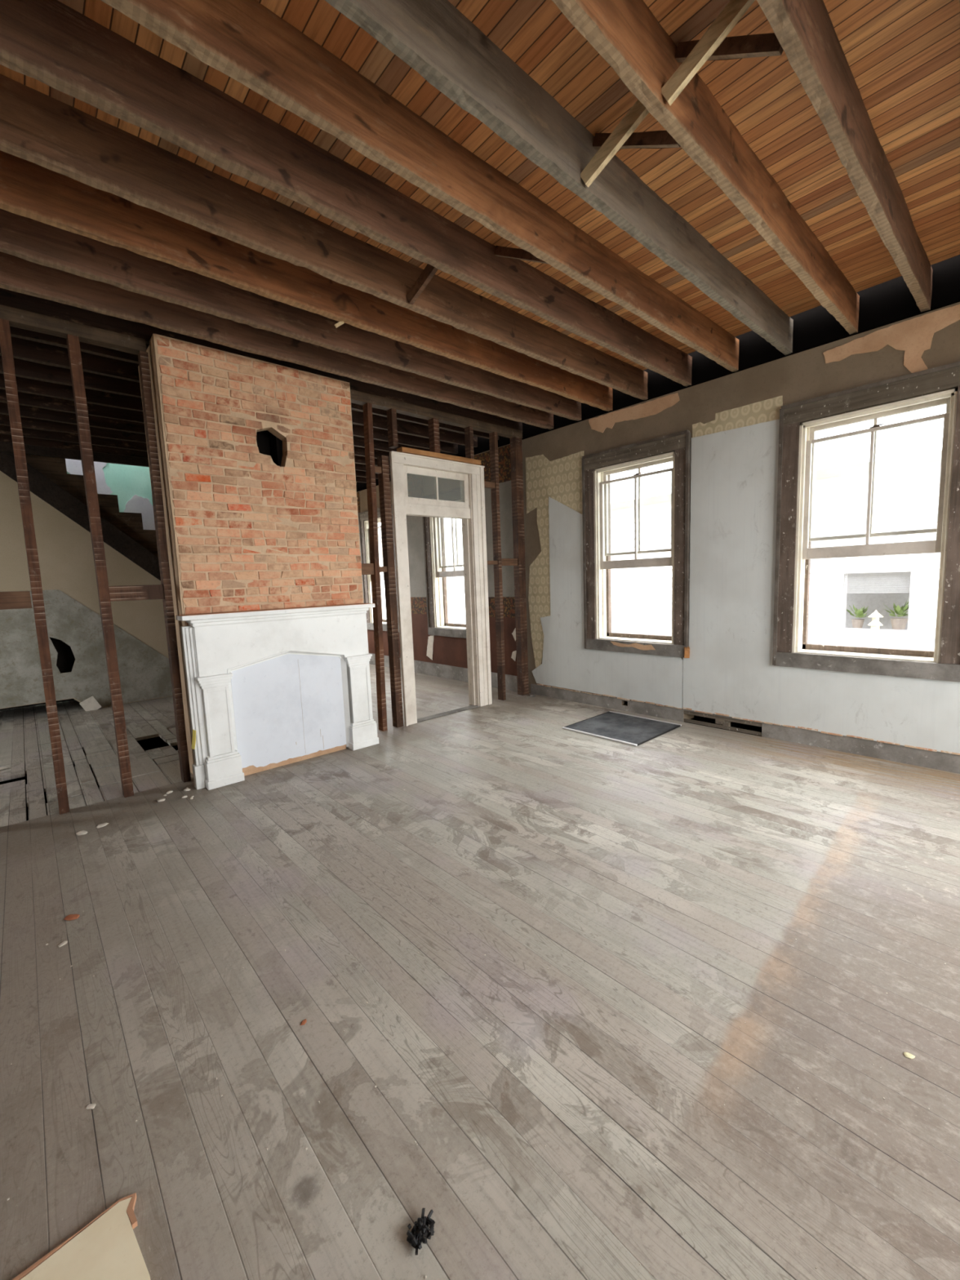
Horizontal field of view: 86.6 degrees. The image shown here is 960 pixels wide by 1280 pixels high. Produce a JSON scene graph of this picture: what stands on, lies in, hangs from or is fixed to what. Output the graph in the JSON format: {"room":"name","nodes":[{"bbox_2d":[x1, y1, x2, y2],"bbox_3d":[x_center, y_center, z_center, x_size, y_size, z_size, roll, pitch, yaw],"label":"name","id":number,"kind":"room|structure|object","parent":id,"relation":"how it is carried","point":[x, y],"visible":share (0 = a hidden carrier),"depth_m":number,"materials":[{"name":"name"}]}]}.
{"room":"unfinished living room","nodes":[
{"label":"unfinished living room","id":0,"kind":"room"},
{"bbox_2d":[0,637,75,710],"bbox_3d":[-7.312,-0.837,7.434,5.560,4.400,0.100,-8,9,-41],"label":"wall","id":1,"kind":"structure","parent":0,"point":[65,657],"depth_m":8.09,"materials":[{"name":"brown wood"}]},
{"bbox_2d":[0,452,172,708],"bbox_3d":[-6.550,-0.796,6.567,5.544,3.860,0.060,-8,9,-41],"label":"wall","id":2,"kind":"structure","parent":0,"point":[62,531],"depth_m":7.24,"materials":[{"name":"beige paint"}]},
{"bbox_2d":[0,441,149,466],"bbox_3d":[-5.458,-2.713,7.309,2.540,0.305,0.060,-8,9,-41],"label":"header","id":3,"kind":"object","parent":2,"relation":"attached to","point":[7,447],"visible":0.33,"depth_m":7.08,"materials":[{"name":"brown wood"}]},
{"bbox_2d":[65,458,155,529],"bbox_3d":[-6.272,-2.849,7.943,2.800,3.600,0.095,-8,9,-41],"label":"wall","id":4,"kind":"structure","parent":0,"point":[131,484],"depth_m":8.36,"materials":[{"name":"teal paint"}]},
{"bbox_2d":[26,454,158,557],"bbox_3d":[-5.986,-2.037,7.630,2.520,2.675,0.840,-8,9,-41],"label":"staircase","id":5,"kind":"structure","parent":4,"relation":"attached to","point":[54,468],"depth_m":7.48,"materials":[{"name":"brown wood"}]},
{"bbox_2d":[0,663,959,1279],"bbox_3d":[-1.824,1.430,3.903,8.560,0.300,12.850,-8,9,-41],"label":"floor","id":6,"kind":"structure","parent":0,"point":[762,1184],"depth_m":2.00,"materials":[{"name":"grey wood"}]},
{"bbox_2d":[0,318,69,814],"bbox_3d":[-3.277,-0.447,3.754,0.093,3.570,0.104,-8,9,-41],"label":"stud","id":7,"kind":"object","parent":6,"relation":"on","point":[14,411],"visible":1,"depth_m":3.70,"materials":[{"name":"red wood"}]},
{"bbox_2d":[57,941,67,946],"bbox_3d":[-1.992,1.452,2.434,0.032,0.006,0.044,-2,7,4],"label":"flake","id":8,"kind":"object","parent":6,"relation":"on","point":[63,943],"visible":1,"depth_m":2.43,"materials":[{"name":"white paint"}]},
{"bbox_2d":[63,914,79,920],"bbox_3d":[-2.108,1.431,2.634,0.068,0.009,0.048,-3,7,-9],"label":"chip","id":9,"kind":"object","parent":6,"relation":"on","point":[71,917],"visible":1,"depth_m":2.63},
{"bbox_2d":[11,1194,151,1279],"bbox_3d":[-0.986,1.614,0.654,1.065,0.014,1.093,-8,9,-41],"label":"board","id":10,"kind":"object","parent":6,"relation":"on","point":[107,1248],"visible":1,"depth_m":1.27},
{"bbox_2d":[75,830,87,835],"bbox_3d":[-2.786,1.347,3.565,0.085,0.012,0.061,4,9,40],"label":"flake","id":11,"kind":"object","parent":6,"relation":"on","point":[82,832],"visible":1,"depth_m":3.55,"materials":[{"name":"white paint"}]},
{"bbox_2d":[79,695,102,711],"bbox_3d":[-5.643,0.945,7.386,0.265,0.268,0.016,-5,7,-21],"label":"scrap","id":12,"kind":"object","parent":6,"relation":"on","point":[90,704],"visible":0.86,"depth_m":7.38,"materials":[{"name":"beige paper"}]},
{"bbox_2d":[85,1103,95,1109],"bbox_3d":[-1.264,1.515,1.656,0.028,0.004,0.019,-3,7,-4],"label":"flake","id":13,"kind":"object","parent":6,"relation":"on","point":[91,1106],"visible":1,"depth_m":1.65,"materials":[{"name":"white paint"}]},
{"bbox_2d":[66,333,133,797],"bbox_3d":[-2.981,-0.489,4.018,0.070,3.570,0.105,-8,9,-41],"label":"stud","id":14,"kind":"object","parent":6,"relation":"on","point":[73,341],"visible":1,"depth_m":3.97,"materials":[{"name":"red wood"}]},
{"bbox_2d":[0,304,146,355],"bbox_3d":[-4.247,-2.140,2.740,4.150,0.100,0.105,-8,9,-41],"label":"plate","id":15,"kind":"object","parent":14,"relation":"on","point":[17,317],"visible":0.95,"depth_m":3.77,"materials":[{"name":"brown wood"}]},
{"bbox_2d":[0,288,522,431],"bbox_3d":[-2.623,-2.521,4.213,8.590,0.200,0.063,-8,9,-41],"label":"joist","id":16,"kind":"object","parent":15,"relation":"on","point":[37,304],"visible":0.27,"depth_m":4.30,"materials":[{"name":"brown wood"}]},
{"bbox_2d":[108,584,164,601],"bbox_3d":[-2.813,-0.388,4.178,0.385,0.123,0.062,-8,9,-41],"label":"block","id":17,"kind":"object","parent":14,"relation":"attached to","point":[145,592],"visible":0.96,"depth_m":4.15,"materials":[{"name":"brown wood"}]},
{"bbox_2d":[96,822,108,827],"bbox_3d":[-2.723,1.333,3.674,0.055,0.010,0.076,2,8,33],"label":"flake","id":18,"kind":"object","parent":6,"relation":"on","point":[104,824],"visible":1,"depth_m":3.66,"materials":[{"name":"white paint"}]},
{"bbox_2d":[156,798,165,802],"bbox_3d":[-2.546,1.277,4.069,0.059,0.017,0.040,-5,7,-24],"label":"flake","id":19,"kind":"object","parent":6,"relation":"on","point":[161,799],"visible":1,"depth_m":4.06,"materials":[{"name":"white paint"}]},
{"bbox_2d":[137,350,191,782],"bbox_3d":[-2.659,-0.534,4.305,0.075,3.570,0.104,-8,9,-41],"label":"stud","id":20,"kind":"object","parent":6,"relation":"on","point":[143,357],"visible":0.99,"depth_m":4.26,"materials":[{"name":"brown wood"}]},
{"bbox_2d":[137,333,363,773],"bbox_3d":[-2.103,-0.682,5.008,1.681,3.660,0.783,-8,9,-41],"label":"chimney breast","id":21,"kind":"object","parent":6,"relation":"on","point":[256,457],"visible":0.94,"depth_m":4.52,"materials":[{"name":"brick"}]},
{"bbox_2d":[175,603,378,790],"bbox_3d":[-1.748,0.440,4.742,1.730,1.466,0.221,-8,9,-41],"label":"fireplace mantel","id":22,"kind":"object","parent":21,"relation":"attached to","point":[267,689],"visible":1,"depth_m":4.65,"materials":[{"name":"white paint"}]},
{"bbox_2d":[191,729,196,749],"bbox_3d":[-2.361,0.821,4.206,0.066,0.165,0.007,0,7,16],"label":"paper scrap","id":23,"kind":"object","parent":22,"relation":"attached to","point":[194,732],"visible":1,"depth_m":4.20,"materials":[{"name":"yellow paper"}]},
{"bbox_2d":[175,603,375,621],"bbox_3d":[-1.774,-0.265,4.660,1.730,0.038,0.221,-8,9,-41],"label":"shelf","id":24,"kind":"object","parent":22,"relation":"attached to","point":[255,614],"depth_m":4.51,"materials":[{"name":"white paint"}]},
{"bbox_2d":[300,1018,306,1025],"bbox_3d":[-0.673,1.459,1.948,0.021,0.004,0.027,-4,7,-12],"label":"chip","id":25,"kind":"object","parent":6,"relation":"on","point":[303,1022],"visible":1,"depth_m":1.94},
{"bbox_2d":[362,402,387,731],"bbox_3d":[-1.159,-0.746,5.642,0.104,3.570,0.105,-8,9,-41],"label":"stud","id":26,"kind":"object","parent":6,"relation":"on","point":[366,408],"visible":0.98,"depth_m":5.60,"materials":[{"name":"red wood"}]},
{"bbox_2d":[360,563,373,574],"bbox_3d":[-1.273,-0.769,5.537,0.240,0.123,0.062,-8,9,-41],"label":"block","id":27,"kind":"object","parent":26,"relation":"attached to","point":[366,568],"visible":0.56,"depth_m":5.54,"materials":[{"name":"brown wood"}]},
{"bbox_2d":[374,466,381,473],"bbox_3d":[-1.131,-1.860,5.575,0.110,0.066,0.062,-8,9,-41],"label":"block","id":28,"kind":"object","parent":26,"relation":"attached to","point":[377,468],"visible":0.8,"depth_m":5.55,"materials":[{"name":"brown wood"}]},
{"bbox_2d":[379,566,387,572],"bbox_3d":[-1.104,-0.788,5.688,0.145,0.062,0.062,-8,9,-41],"label":"block","id":29,"kind":"object","parent":26,"relation":"attached to","point":[382,569],"visible":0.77,"depth_m":5.67,"materials":[{"name":"brown wood"}]},
{"bbox_2d":[350,389,522,438],"bbox_3d":[-0.442,-2.676,6.131,2.660,0.099,0.104,-8,9,-41],"label":"plate","id":30,"kind":"object","parent":26,"relation":"on","point":[357,397],"visible":0.92,"depth_m":5.95,"materials":[{"name":"brown wood"}]},
{"bbox_2d":[386,408,398,448],"bbox_3d":[-0.974,-2.354,5.677,0.061,0.400,0.104,-8,9,-41],"label":"stud","id":31,"kind":"object","parent":30,"relation":"attached to","point":[391,413],"visible":1,"depth_m":5.65,"materials":[{"name":"brown wood"}]},
{"bbox_2d":[377,455,403,727],"bbox_3d":[-1.016,-0.507,5.791,0.089,3.050,0.105,-8,9,-41],"label":"stud","id":32,"kind":"object","parent":6,"relation":"on","point":[384,482],"visible":0.99,"depth_m":5.75,"materials":[{"name":"brown wood"}]},
{"bbox_2d":[406,1208,436,1253],"bbox_3d":[-0.147,1.499,1.299,0.081,0.034,0.065,-8,9,-41],"label":"clump","id":33,"kind":"object","parent":6,"relation":"on","point":[421,1227],"visible":1,"depth_m":1.29,"materials":[{"name":"black"}]},
{"bbox_2d":[389,450,492,725],"bbox_3d":[-0.476,-0.611,6.296,1.385,3.099,0.240,-8,9,-41],"label":"door frame","id":34,"kind":"structure","parent":6,"relation":"on","point":[471,509],"depth_m":6.32,"materials":[{"name":"beige paint"}]},
{"bbox_2d":[396,446,481,465],"bbox_3d":[-0.463,-2.194,6.118,1.190,0.057,0.114,-8,9,-41],"label":"board","id":35,"kind":"object","parent":34,"relation":"on","point":[404,450],"depth_m":6.02,"materials":[{"name":"orange wood"}]},
{"bbox_2d":[428,417,439,453],"bbox_3d":[-0.545,-2.414,6.060,0.083,0.400,0.104,-8,9,-41],"label":"stud","id":36,"kind":"object","parent":35,"relation":"on","point":[433,423],"visible":0.95,"depth_m":6.03,"materials":[{"name":"red wood"}]},
{"bbox_2d":[464,426,474,458],"bbox_3d":[-0.134,-2.472,6.426,0.057,0.400,0.102,-8,9,-41],"label":"stud","id":37,"kind":"object","parent":35,"relation":"on","point":[468,431],"visible":0.97,"depth_m":6.40,"materials":[{"name":"brown wood"}]},
{"bbox_2d":[7,710,946,1278],"bbox_3d":[0.061,1.297,3.113,6.230,0.003,4.157,-8,9,-41],"label":"crumbs","id":38,"kind":"object","parent":6,"relation":"on","point":[267,1148],"visible":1,"depth_m":2.26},
{"bbox_2d":[488,431,506,700],"bbox_3d":[0.241,-0.943,6.890,0.060,3.570,0.104,-8,9,-41],"label":"stud","id":39,"kind":"object","parent":6,"relation":"on","point":[494,460],"visible":0.99,"depth_m":6.86,"materials":[{"name":"brown wood"}]},
{"bbox_2d":[484,480,495,488],"bbox_3d":[0.102,-2.031,6.676,0.245,0.071,0.062,-8,9,-41],"label":"block","id":40,"kind":"object","parent":39,"relation":"attached to","point":[486,484],"visible":0.77,"depth_m":6.66,"materials":[{"name":"brown wood"}]},
{"bbox_2d":[487,560,497,564],"bbox_3d":[0.129,-1.027,6.783,0.245,0.051,0.062,-8,9,-41],"label":"block","id":41,"kind":"object","parent":39,"relation":"attached to","point":[489,562],"visible":0.66,"depth_m":6.78,"materials":[{"name":"brown wood"}]},
{"bbox_2d":[510,436,528,695],"bbox_3d":[0.558,-0.988,7.173,0.134,3.570,0.104,-8,9,-41],"label":"stud","id":42,"kind":"object","parent":6,"relation":"on","point":[516,448],"visible":1,"depth_m":7.12,"materials":[{"name":"brown wood"}]},
{"bbox_2d":[501,558,517,565],"bbox_3d":[0.382,-1.071,7.006,0.335,0.097,0.062,-8,9,-41],"label":"block","id":43,"kind":"object","parent":42,"relation":"attached to","point":[505,562],"visible":0.89,"depth_m":6.99,"materials":[{"name":"brown wood"}]},
{"bbox_2d":[562,711,681,746],"bbox_3d":[1.550,0.949,5.581,0.920,0.015,0.910,-8,9,-41],"label":"floor panel","id":44,"kind":"object","parent":6,"relation":"on","point":[632,730],"visible":1,"depth_m":5.53,"materials":[{"name":"metal"}]},
{"bbox_2d":[903,1052,915,1058],"bbox_3d":[1.453,1.405,1.723,0.032,0.004,0.023,1,7,26],"label":"flake","id":45,"kind":"object","parent":6,"relation":"on","point":[908,1055],"visible":1,"depth_m":1.72,"materials":[{"name":"stone"}]},
{"bbox_3d":[-3.593,-0.403,3.472,0.070,3.570,0.104,-8,9,-41],"label":"stud","id":46,"kind":"object","parent":6,"relation":"on","visible":0},
{"bbox_2d":[0,591,31,609],"bbox_3d":[-3.432,-0.278,3.628,0.355,0.127,0.062,-8,9,-41],"label":"block","id":47,"kind":"object","parent":46,"relation":"attached to","point":[20,599],"visible":1,"depth_m":3.67,"materials":[{"name":"brown wood"}]},
{"bbox_2d":[0,0,959,370],"bbox_3d":[-1.980,-2.561,3.402,8.500,0.030,12.800,-8,9,-41],"label":"ceiling","id":48,"kind":"structure","parent":0,"point":[902,56],"depth_m":2.51,"materials":[{"name":"brown wood"}]},
{"bbox_2d":[0,434,366,483],"bbox_3d":[-5.423,-2.775,7.313,8.590,0.200,0.063,-8,9,-41],"label":"joist","id":49,"kind":"object","parent":48,"relation":"attached to","point":[3,437],"visible":0.17,"depth_m":7.10,"materials":[{"name":"brown wood"}]},
{"bbox_2d":[0,424,377,479],"bbox_3d":[-5.111,-2.745,6.968,8.590,0.199,0.063,-8,9,-41],"label":"joist","id":50,"kind":"object","parent":48,"relation":"attached to","point":[4,429],"visible":0.17,"depth_m":6.73,"materials":[{"name":"brown wood"}]},
{"bbox_2d":[0,389,389,460],"bbox_3d":[-4.179,-2.662,5.935,8.590,0.199,0.063,-8,9,-41],"label":"joist","id":51,"kind":"object","parent":48,"relation":"attached to","point":[26,399],"visible":0.1,"depth_m":5.72,"materials":[{"name":"brown wood"}]},
{"bbox_2d":[0,402,390,467],"bbox_3d":[-4.489,-2.690,6.279,8.590,0.198,0.061,-8,9,-41],"label":"joist","id":52,"kind":"object","parent":48,"relation":"attached to","point":[25,411],"visible":0.13,"depth_m":6.01,"materials":[{"name":"brown wood"}]},
{"bbox_2d":[0,414,390,474],"bbox_3d":[-4.800,-2.718,6.623,8.590,0.200,0.063,-8,9,-41],"label":"joist","id":53,"kind":"object","parent":48,"relation":"attached to","point":[29,423],"visible":0.17,"depth_m":6.36,"materials":[{"name":"brown wood"}]},
{"bbox_2d":[0,373,429,452],"bbox_3d":[-3.867,-2.633,5.590,8.590,0.199,0.064,-8,9,-41],"label":"joist","id":54,"kind":"object","parent":48,"relation":"attached to","point":[24,384],"visible":0.2,"depth_m":5.38,"materials":[{"name":"brown wood"}]},
{"bbox_2d":[0,355,457,453],"bbox_3d":[-3.556,-2.606,5.246,8.590,0.199,0.061,-8,9,-41],"label":"joist","id":55,"kind":"object","parent":48,"relation":"attached to","point":[23,368],"visible":0.23,"depth_m":5.07,"materials":[{"name":"brown wood"}]},
{"bbox_2d":[0,336,477,447],"bbox_3d":[-3.245,-2.577,4.902,8.590,0.199,0.062,-8,9,-41],"label":"joist","id":56,"kind":"object","parent":48,"relation":"attached to","point":[22,348],"visible":0.27,"depth_m":4.70,"materials":[{"name":"brown wood"}]},
{"bbox_2d":[8,325,498,439],"bbox_3d":[-2.934,-2.549,4.557,8.590,0.199,0.063,-8,9,-41],"label":"joist","id":57,"kind":"object","parent":48,"relation":"attached to","point":[15,332],"visible":0.23,"depth_m":4.35,"materials":[{"name":"brown wood"}]},
{"bbox_2d":[0,252,553,429],"bbox_3d":[-2.250,-2.443,3.806,8.590,0.290,0.064,-8,9,-41],"label":"joist","id":58,"kind":"object","parent":48,"relation":"attached to","point":[18,275],"visible":0.64,"depth_m":4.01,"materials":[{"name":"brown wood"}]},
{"bbox_2d":[0,208,581,421],"bbox_3d":[-1.955,-2.417,3.480,8.590,0.290,0.064,-8,9,-41],"label":"joist","id":59,"kind":"object","parent":48,"relation":"attached to","point":[23,237],"visible":0.65,"depth_m":3.65,"materials":[{"name":"brown wood"}]},
{"bbox_2d":[0,151,613,410],"bbox_3d":[-1.655,-2.389,3.147,8.590,0.291,0.064,-8,9,-41],"label":"joist","id":60,"kind":"object","parent":48,"relation":"attached to","point":[28,189],"visible":0.76,"depth_m":3.25,"materials":[{"name":"brown wood"}]},
{"bbox_2d":[334,321,344,328],"bbox_3d":[-1.035,-2.326,3.752,0.071,0.059,0.014,-4,7,-18],"label":"wood splinter","id":61,"kind":"object","parent":60,"relation":"hanging from","point":[340,323],"visible":1,"depth_m":3.75,"materials":[{"name":"beige wood"}]},
{"bbox_2d":[0,73,648,400],"bbox_3d":[-1.353,-2.361,2.814,8.590,0.290,0.067,-8,9,-41],"label":"joist","id":62,"kind":"object","parent":48,"relation":"attached to","point":[36,127],"visible":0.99,"depth_m":2.85,"materials":[{"name":"brown wood"}]},
{"bbox_2d":[0,0,692,386],"bbox_3d":[-1.018,-2.331,2.443,8.590,0.290,0.066,-8,9,-41],"label":"joist","id":63,"kind":"object","parent":48,"relation":"attached to","point":[51,42],"visible":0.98,"depth_m":2.43,"materials":[{"name":"brown wood"}]},
{"bbox_2d":[406,264,437,304],"bbox_3d":[-0.329,-2.463,3.396,0.462,0.280,0.045,3,9,40],"label":"strut","id":64,"kind":"object","parent":63,"relation":"attached to","point":[429,271],"visible":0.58,"depth_m":3.45,"materials":[{"name":"brown wood"}]},
{"bbox_2d":[494,245,548,263],"bbox_3d":[0.269,-2.481,3.279,0.431,0.255,0.037,3,9,39],"label":"strut","id":65,"kind":"object","parent":63,"relation":"attached to","point":[508,252],"visible":0.72,"depth_m":3.29,"materials":[{"name":"brown wood"}]},
{"bbox_2d":[98,0,738,372],"bbox_3d":[-0.707,-2.303,2.098,8.590,0.290,0.066,-8,9,-41],"label":"joist","id":66,"kind":"object","parent":48,"relation":"attached to","point":[246,41],"visible":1,"depth_m":2.35,"materials":[{"name":"brown wood"}]},
{"bbox_2d":[322,0,793,355],"bbox_3d":[-0.396,-2.275,1.754,8.590,0.291,0.065,-8,9,-41],"label":"joist","id":67,"kind":"object","parent":48,"relation":"attached to","point":[433,37],"visible":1,"depth_m":2.34,"materials":[{"name":"brown wood"}]},
{"bbox_2d":[593,130,679,150],"bbox_3d":[0.749,-2.403,2.451,0.447,0.259,0.037,3,9,40],"label":"strut","id":68,"kind":"object","parent":67,"relation":"attached to","point":[655,139],"visible":0.68,"depth_m":2.41,"materials":[{"name":"brown wood"}]},
{"bbox_2d":[551,0,860,333],"bbox_3d":[-0.072,-2.245,1.395,8.590,0.292,0.066,-8,9,-41],"label":"joist","id":69,"kind":"object","parent":48,"relation":"attached to","point":[627,35],"visible":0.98,"depth_m":2.38,"materials":[{"name":"brown wood"}]},
{"bbox_2d":[581,98,649,186],"bbox_3d":[0.673,-2.385,2.388,0.451,0.281,0.044,3,9,40],"label":"strut","id":70,"kind":"object","parent":69,"relation":"attached to","point":[638,112],"visible":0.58,"depth_m":2.41,"materials":[{"name":"brown wood"}]},
{"bbox_2d":[675,33,782,62],"bbox_3d":[0.989,-2.364,2.038,0.420,0.257,0.036,3,9,39],"label":"strut","id":71,"kind":"object","parent":69,"relation":"attached to","point":[764,45],"visible":0.72,"depth_m":2.00,"materials":[{"name":"brown wood"}]},
{"bbox_2d":[756,0,933,311],"bbox_3d":[0.232,-2.217,1.059,8.590,0.293,0.066,-8,9,-41],"label":"joist","id":72,"kind":"object","parent":48,"relation":"attached to","point":[805,30],"visible":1,"depth_m":2.32,"materials":[{"name":"brown wood"}]},
{"bbox_2d":[662,0,755,105],"bbox_3d":[0.913,-2.346,1.974,0.419,0.277,0.042,3,9,39],"label":"strut","id":73,"kind":"object","parent":72,"relation":"attached to","point":[735,10],"visible":0.94,"depth_m":1.99,"materials":[{"name":"brown wood"}]},
{"bbox_2d":[355,254,959,773],"bbox_3d":[1.393,-0.966,6.579,0.320,4.400,12.800,-8,9,-41],"label":"wall","id":74,"kind":"structure","parent":0,"point":[729,680],"depth_m":5.17,"materials":[{"name":"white paint"}]},
{"bbox_2d":[358,504,399,632],"bbox_3d":[-1.850,-1.385,10.163,0.385,2.389,1.354,-8,9,-41],"label":"window","id":75,"kind":"structure","parent":74,"relation":"in","point":[362,516],"depth_m":10.42,"materials":[{"name":"white wood"}]},
{"bbox_2d":[421,487,466,638],"bbox_3d":[-0.372,-1.253,8.525,0.385,2.386,1.354,-8,9,-41],"label":"window","id":76,"kind":"structure","parent":74,"relation":"in","point":[437,574],"depth_m":8.82,"materials":[{"name":"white wood"}]},
{"bbox_2d":[582,430,690,657],"bbox_3d":[1.888,-1.044,6.002,0.414,2.389,1.392,-8,9,-41],"label":"window","id":77,"kind":"structure","parent":74,"relation":"in","point":[597,564],"depth_m":5.96,"materials":[{"name":"brown wood"}]},
{"bbox_2d":[772,360,959,682],"bbox_3d":[3.361,-0.913,4.392,0.385,2.389,1.354,-8,9,-41],"label":"window","id":78,"kind":"structure","parent":74,"relation":"in","point":[794,552],"depth_m":4.32,"materials":[{"name":"brown wood"}]},
{"bbox_3d":[4.177,1.281,10.627,60.000,0.100,50.000,-8,9,-41],"label":"ground","id":79,"kind":"structure","parent":0,"visible":0},
{"bbox_2d":[378,404,946,650],"bbox_3d":[6.219,-1.821,10.868,6.600,5.850,24.400,-8,9,-41],"label":"outdoor view","id":80,"kind":"object","parent":79,"relation":"on","point":[908,464],"visible":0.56,"depth_m":7.50,"materials":[{"name":"white"}]},
{"bbox_2d":[846,604,868,627],"bbox_3d":[5.653,-0.360,7.590,0.211,0.355,0.370,-5,7,-24],"label":"potted plant","id":81,"kind":"object","parent":80,"relation":"on","point":[856,623],"visible":0.96,"depth_m":7.56,"materials":[{"name":"green plant"}]},
{"bbox_2d":[867,609,883,629],"bbox_3d":[5.686,-0.293,7.326,0.171,0.280,0.180,-8,9,-41],"label":"stone lantern","id":82,"kind":"object","parent":80,"relation":"on","point":[875,623],"visible":1,"depth_m":7.29,"materials":[{"name":"white"}]},
{"bbox_2d":[844,571,911,593],"bbox_3d":[5.622,-0.812,7.225,0.020,0.288,0.740,-8,9,-41],"label":"window blind","id":83,"kind":"object","parent":80,"relation":"hanging from","point":[900,571],"depth_m":7.21,"materials":[{"name":"white fabric"}]},
{"bbox_2d":[884,599,909,629],"bbox_3d":[5.951,-0.372,7.243,0.258,0.436,0.380,-6,7,-27],"label":"potted plant","id":84,"kind":"object","parent":80,"relation":"on","point":[896,623],"visible":0.91,"depth_m":7.20,"materials":[{"name":"green plant"}]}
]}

